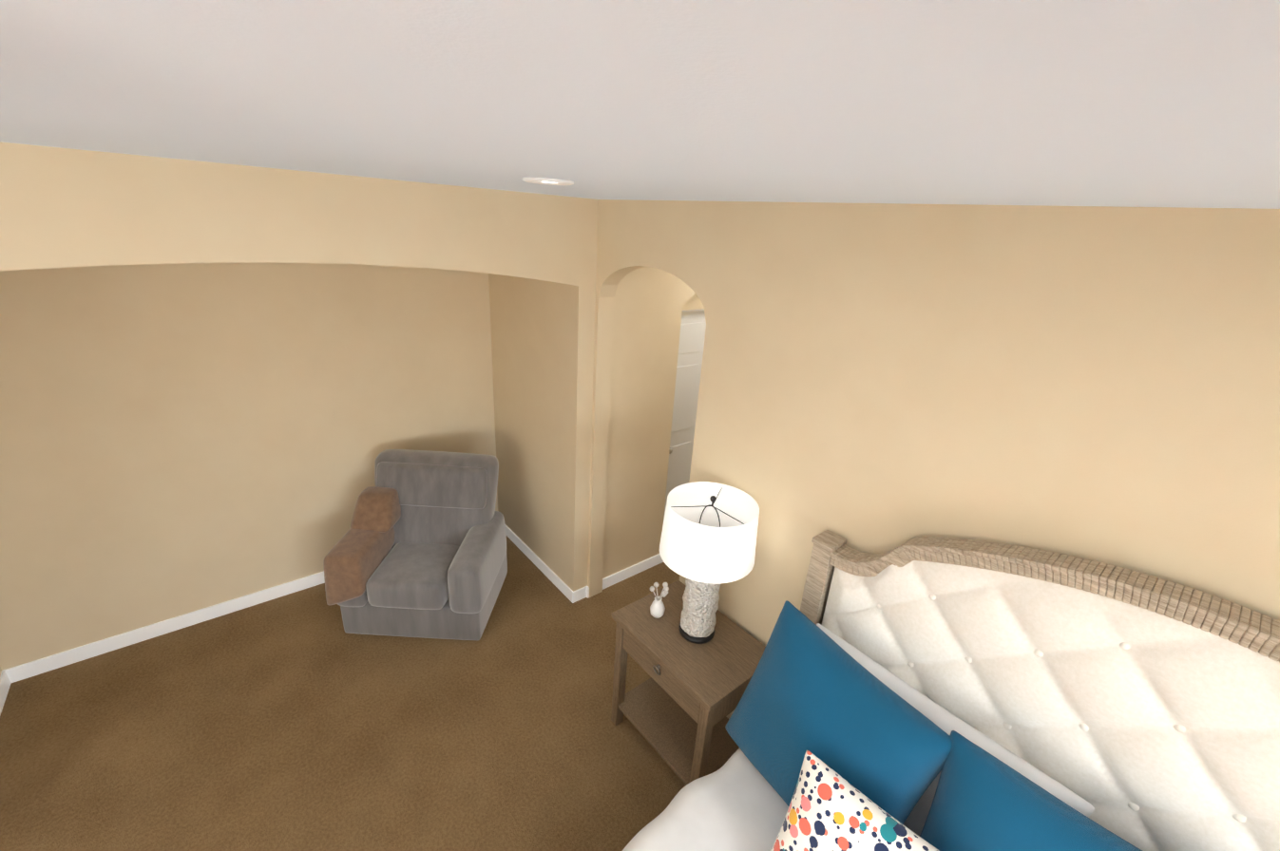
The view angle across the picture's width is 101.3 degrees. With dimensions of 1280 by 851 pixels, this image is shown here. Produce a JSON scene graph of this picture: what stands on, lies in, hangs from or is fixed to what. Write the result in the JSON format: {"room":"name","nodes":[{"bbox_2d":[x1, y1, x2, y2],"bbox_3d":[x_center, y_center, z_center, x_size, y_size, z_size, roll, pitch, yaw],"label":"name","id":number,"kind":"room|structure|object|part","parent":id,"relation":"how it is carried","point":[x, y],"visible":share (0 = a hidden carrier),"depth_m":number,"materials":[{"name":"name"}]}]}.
{"room":"bedroom","nodes":[
{"label":"bedroom","id":0,"kind":"room"},
{"bbox_2d":[0,534,686,850],"bbox_3d":[-3.782,0.962,4.329,10.440,0.100,15.100,-13,27,-37],"label":"floor","id":1,"kind":"structure","parent":0,"point":[301,720],"depth_m":2.76,"materials":[{"name":"carpet"}]},
{"bbox_2d":[323,449,507,640],"bbox_3d":[-1.467,0.792,3.574,0.971,1.038,0.819,3,21,-1],"label":"armchair","id":2,"kind":"object","parent":1,"relation":"on","point":[418,549],"visible":0.98,"depth_m":3.45,"materials":[{"name":"grey fabric"}]},
{"bbox_2d":[323,486,401,606],"bbox_3d":[-1.804,0.780,3.435,0.550,0.590,0.539,-13,27,-37],"label":"throw","id":3,"kind":"object","parent":2,"relation":"on","point":[371,550],"depth_m":3.36,"materials":[{"name":"brown fabric"}]},
{"bbox_2d":[365,532,471,611],"bbox_3d":[-1.468,0.965,3.539,0.721,0.220,0.736,-13,27,-37],"label":"seat cushion","id":4,"kind":"object","parent":2,"relation":"on","point":[410,574],"depth_m":3.32,"materials":[{"name":"grey fabric"}]},
{"bbox_3d":[-1.098,0.911,3.594,0.587,0.407,0.651,-13,27,-37],"label":"arm","id":5,"kind":"part","parent":2,"relation":"part of"},
{"bbox_2d":[611,580,765,784],"bbox_3d":[0.234,1.381,2.732,0.474,0.750,0.700,-13,27,-37],"label":"nightstand","id":6,"kind":"object","parent":1,"relation":"on","point":[678,707],"visible":0.88,"depth_m":2.59,"materials":[{"name":"brown wood"}]},
{"bbox_3d":[0.081,1.164,2.500,0.017,0.054,0.051,-13,27,-37],"label":"handle","id":7,"kind":"part","parent":6,"relation":"part of","materials":[{"name":"grey metal"}]},
{"bbox_2d":[649,582,668,618],"bbox_3d":[0.096,0.888,2.672,0.088,0.193,0.095,-13,27,-37],"label":"vase","id":8,"kind":"object","parent":6,"relation":"on","point":[657,608],"visible":1,"depth_m":2.66,"materials":[{"name":"white ceramic"}]},
{"bbox_2d":[659,481,759,644],"bbox_3d":[0.306,0.670,2.482,0.443,0.761,0.443,-13,27,-37],"label":"lamp","id":9,"kind":"object","parent":6,"relation":"on","point":[708,541],"visible":1,"depth_m":2.36,"materials":[{"name":"white fabric"},{"name":"carved stone"},{"name":"black plastic"}]},
{"bbox_3d":[0.319,0.472,2.406,0.443,0.268,0.443,-13,27,-37],"label":"lamp shade","id":10,"kind":"part","parent":9,"relation":"part of","materials":[{"name":"white fabric"}]},
{"bbox_2d":[622,530,1279,850],"bbox_3d":[0.539,1.557,0.787,2.445,1.850,2.484,-13,27,-37],"label":"bed","id":11,"kind":"object","parent":1,"relation":"on","point":[926,694],"visible":0.98,"depth_m":1.55,"materials":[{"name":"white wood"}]},
{"bbox_2d":[0,142,1279,719],"bbox_3d":[-3.686,-0.506,3.765,10.440,3.050,15.100,-13,27,-37],"label":"wall","id":12,"kind":"structure","parent":0,"point":[222,382],"depth_m":2.42,"materials":[{"name":"paint"}]},
{"bbox_2d":[0,668,15,715],"bbox_3d":[-3.142,1.606,2.487,0.014,0.095,1.224,-13,27,-37],"label":"baseboard","id":13,"kind":"structure","parent":12,"relation":"attached to","point":[6,680],"depth_m":2.88,"materials":[{"name":"white wood"}]},
{"bbox_2d":[7,571,324,682],"bbox_3d":[-2.409,1.139,3.829,2.950,0.095,0.014,-13,27,-37],"label":"baseboard","id":14,"kind":"structure","parent":12,"relation":"attached to","point":[16,674],"depth_m":3.31,"materials":[{"name":"white wood"}]},
{"bbox_2d":[504,524,570,596],"bbox_3d":[-0.873,1.064,4.285,0.034,0.095,1.200,-13,27,-37],"label":"baseboard","id":15,"kind":"structure","parent":12,"relation":"attached to","point":[549,574],"depth_m":4.20,"materials":[{"name":"white wood"}]},
{"bbox_2d":[566,554,663,603],"bbox_3d":[0.632,0.995,4.721,2.914,0.095,0.020,-13,27,-37],"label":"baseboard","id":16,"kind":"structure","parent":12,"relation":"attached to","point":[578,595],"depth_m":4.09,"materials":[{"name":"white wood"}]},
{"bbox_2d":[663,308,706,519],"bbox_3d":[0.493,0.037,4.390,1.040,2.100,0.133,-13,27,-37],"label":"door","id":17,"kind":"structure","parent":12,"relation":"in","point":[692,334],"depth_m":4.19,"materials":[{"name":"white wood"}]},
{"bbox_2d":[0,0,1279,209],"bbox_3d":[-3.605,-1.750,3.288,10.440,0.240,15.100,-13,27,-37],"label":"ceiling","id":18,"kind":"structure","parent":0,"point":[1110,103],"depth_m":0.50,"materials":[{"name":"white paint"}]},
{"bbox_2d":[522,177,573,185],"bbox_3d":[-0.298,-0.793,1.706,0.164,0.010,0.164,-13,27,-37],"label":"recessed light","id":19,"kind":"object","parent":18,"relation":"in","point":[544,181],"visible":1,"depth_m":1.66,"materials":[{"name":"white"}]}
]}

